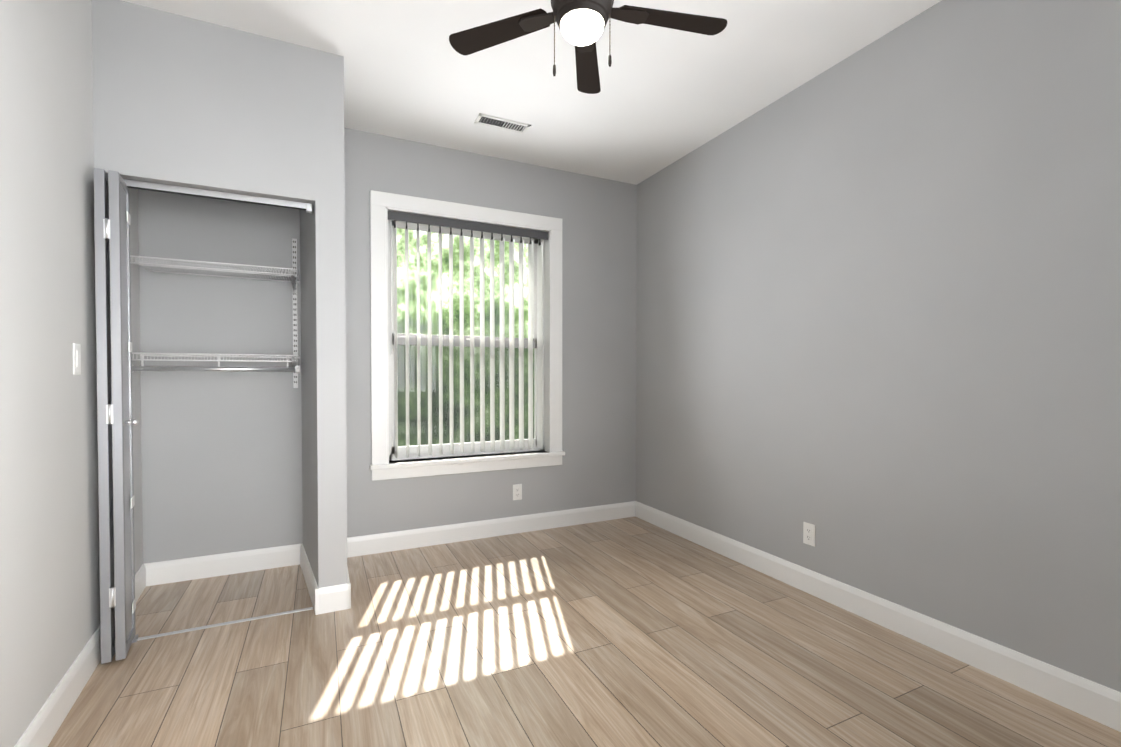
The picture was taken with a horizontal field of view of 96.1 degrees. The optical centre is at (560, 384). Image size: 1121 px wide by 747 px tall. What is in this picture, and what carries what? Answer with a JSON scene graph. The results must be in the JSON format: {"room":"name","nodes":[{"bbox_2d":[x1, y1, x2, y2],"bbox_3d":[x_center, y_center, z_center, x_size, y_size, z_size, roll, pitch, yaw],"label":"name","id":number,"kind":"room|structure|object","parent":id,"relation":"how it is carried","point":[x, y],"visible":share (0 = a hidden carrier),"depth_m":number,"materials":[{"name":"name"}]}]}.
{"room":"empty bedroom","nodes":[
{"label":"empty bedroom","id":0,"kind":"room"},
{"bbox_2d":[0,0,142,746],"bbox_3d":[-1.213,-0.220,0.664,0.150,2.763,5.367,-1,1,-30],"label":"wall","id":1,"kind":"structure","parent":0,"point":[49,573],"depth_m":1.66,"materials":[{"name":"grey paint"}]},
{"bbox_2d":[73,343,80,374],"bbox_3d":[-1.817,-0.096,1.895,0.009,0.117,0.072,-1,1,-30],"label":"light switch","id":2,"kind":"object","parent":1,"relation":"attached to","point":[76,359],"visible":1,"depth_m":1.88,"materials":[{"name":"white plastic"}]},
{"bbox_2d":[14,555,213,746],"bbox_3d":[-1.250,1.095,0.918,0.330,0.125,4.397,0,1,-26],"label":"baseboard","id":3,"kind":"structure","parent":1,"relation":"attached to","point":[42,729],"depth_m":1.91,"materials":[{"name":"white wood"}]},
{"bbox_2d":[93,168,138,663],"bbox_3d":[-1.856,0.133,2.128,0.140,2.008,0.247,0,1,-26],"label":"bifold closet door","id":4,"kind":"structure","parent":1,"relation":"in","point":[116,421],"depth_m":2.04,"materials":[{"name":"silver metal"}]},
{"bbox_2d":[91,0,314,207],"bbox_3d":[-1.607,-1.263,2.348,0.832,0.733,0.162,0,1,-26],"label":"wall","id":5,"kind":"structure","parent":0,"point":[182,101],"depth_m":2.26,"materials":[{"name":"grey paint"}]},
{"bbox_2d":[123,179,311,213],"bbox_3d":[-1.607,-0.876,2.342,0.812,0.040,0.038,0,1,-26],"label":"track rail","id":6,"kind":"object","parent":5,"relation":"attached to","point":[164,188],"visible":0.79,"depth_m":2.33,"materials":[{"name":"silver metal"}]},
{"bbox_2d":[300,49,346,587],"bbox_3d":[-1.350,-0.256,2.836,0.224,2.763,0.791,0,1,-26],"label":"wall","id":7,"kind":"structure","parent":0,"point":[323,369],"depth_m":2.51,"materials":[{"name":"grey paint"}]},
{"bbox_2d":[294,543,321,614],"bbox_3d":[-1.403,1.063,2.803,0.109,0.125,0.769,0,1,-26],"label":"baseboard","id":8,"kind":"structure","parent":7,"relation":"attached to","point":[300,557],"depth_m":2.74,"materials":[{"name":"white wood"}]},
{"bbox_2d":[342,541,350,609],"bbox_3d":[-1.231,1.062,2.885,0.015,0.125,0.768,0,1,-26],"label":"baseboard","id":9,"kind":"structure","parent":7,"relation":"attached to","point":[346,588],"depth_m":2.54,"materials":[{"name":"white wood"}]},
{"bbox_2d":[138,128,636,563],"bbox_3d":[-1.021,-0.269,3.575,3.532,2.763,0.280,0,1,-26],"label":"wall","id":10,"kind":"structure","parent":0,"point":[221,454],"depth_m":3.24,"materials":[{"name":"grey paint"}]},
{"bbox_2d":[130,238,299,387],"bbox_3d":[-1.869,-0.434,2.776,0.775,0.920,0.425,0,1,-26],"label":"closet shelving","id":11,"kind":"object","parent":10,"relation":"attached to","point":[295,368],"visible":0.94,"depth_m":2.69,"materials":[{"name":"white metal"}]},
{"bbox_2d":[214,545,293,576],"bbox_3d":[-1.825,1.059,3.050,0.469,0.125,0.015,0,1,-26],"label":"baseboard","id":12,"kind":"structure","parent":10,"relation":"attached to","point":[280,556],"depth_m":3.03,"materials":[{"name":"white wood"}]},
{"bbox_2d":[370,190,564,480],"bbox_3d":[-0.677,-0.325,3.731,1.414,1.900,0.355,0,1,-26],"label":"double-hung window","id":13,"kind":"structure","parent":10,"relation":"in","point":[539,235],"depth_m":3.66,"materials":[{"name":"white wood"}]},
{"bbox_2d":[347,501,633,556],"bbox_3d":[-0.398,1.048,3.731,2.247,0.125,0.015,0,1,-26],"label":"baseboard","id":14,"kind":"structure","parent":10,"relation":"attached to","point":[429,536],"depth_m":3.65,"materials":[{"name":"white wood"}]},
{"bbox_2d":[513,484,521,499],"bbox_3d":[-0.322,0.805,3.768,0.072,0.117,0.008,0,1,-26],"label":"outlet","id":15,"kind":"object","parent":10,"relation":"attached to","point":[517,491],"visible":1,"depth_m":3.77,"materials":[{"name":"white plastic"}]},
{"bbox_2d":[122,0,941,184],"bbox_3d":[0.059,-1.678,1.637,3.832,0.120,4.667,0,1,-26],"label":"ceiling","id":16,"kind":"structure","parent":0,"point":[664,97],"depth_m":2.60,"materials":[{"name":"white paint"}]},
{"bbox_2d":[474,113,530,133],"bbox_3d":[-0.365,-1.640,3.171,0.335,0.007,0.125,0,1,-26],"label":"ceiling vent","id":17,"kind":"object","parent":16,"relation":"in","point":[501,123],"visible":1,"depth_m":3.17,"materials":[{"name":"white plastic"}]},
{"bbox_2d":[449,0,726,93],"bbox_3d":[0.099,-1.339,1.699,1.023,0.558,1.002,0,1,-26],"label":"ceiling fan","id":18,"kind":"object","parent":16,"relation":"hanging from","point":[581,24],"visible":1,"depth_m":1.79,"materials":[{"name":"black wood"}]},
{"bbox_2d":[48,517,1120,746],"bbox_3d":[0.038,1.204,1.730,3.832,0.120,4.767,0,1,-26],"label":"floor","id":19,"kind":"structure","parent":0,"point":[631,632],"depth_m":2.04,"materials":[{"name":"brown wood"}]},
{"bbox_2d":[137,607,312,640],"bbox_3d":[-1.608,1.131,2.375,0.790,0.004,0.026,0,1,-26],"label":"threshold strip","id":20,"kind":"object","parent":19,"relation":"on","point":[218,624],"visible":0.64,"depth_m":2.38,"materials":[{"name":"silver metal"}]},
{"bbox_2d":[636,0,1120,691],"bbox_3d":[1.553,-0.250,2.457,0.150,2.763,4.517,0,1,-26],"label":"wall","id":21,"kind":"structure","parent":0,"point":[878,314],"depth_m":2.21,"materials":[{"name":"grey paint"}]},
{"bbox_2d":[803,522,814,546],"bbox_3d":[1.345,0.809,2.727,0.008,0.117,0.072,0,1,-26],"label":"outlet","id":22,"kind":"object","parent":21,"relation":"attached to","point":[808,533],"visible":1,"depth_m":2.72,"materials":[{"name":"white plastic"}]},
{"bbox_2d":[634,501,1120,731],"bbox_3d":[1.506,1.070,2.385,0.015,0.125,4.087,0,1,-26],"label":"baseboard","id":23,"kind":"structure","parent":21,"relation":"attached to","point":[1082,695],"depth_m":2.18,"materials":[{"name":"white wood"}]},
{"label":"outside","id":24,"kind":"structure","parent":0,"visible":0},
{"bbox_2d":[397,228,533,445],"bbox_3d":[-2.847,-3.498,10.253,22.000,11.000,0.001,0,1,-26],"label":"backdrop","id":25,"kind":"structure","parent":24,"point":[423,289],"depth_m":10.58,"materials":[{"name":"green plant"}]}
]}

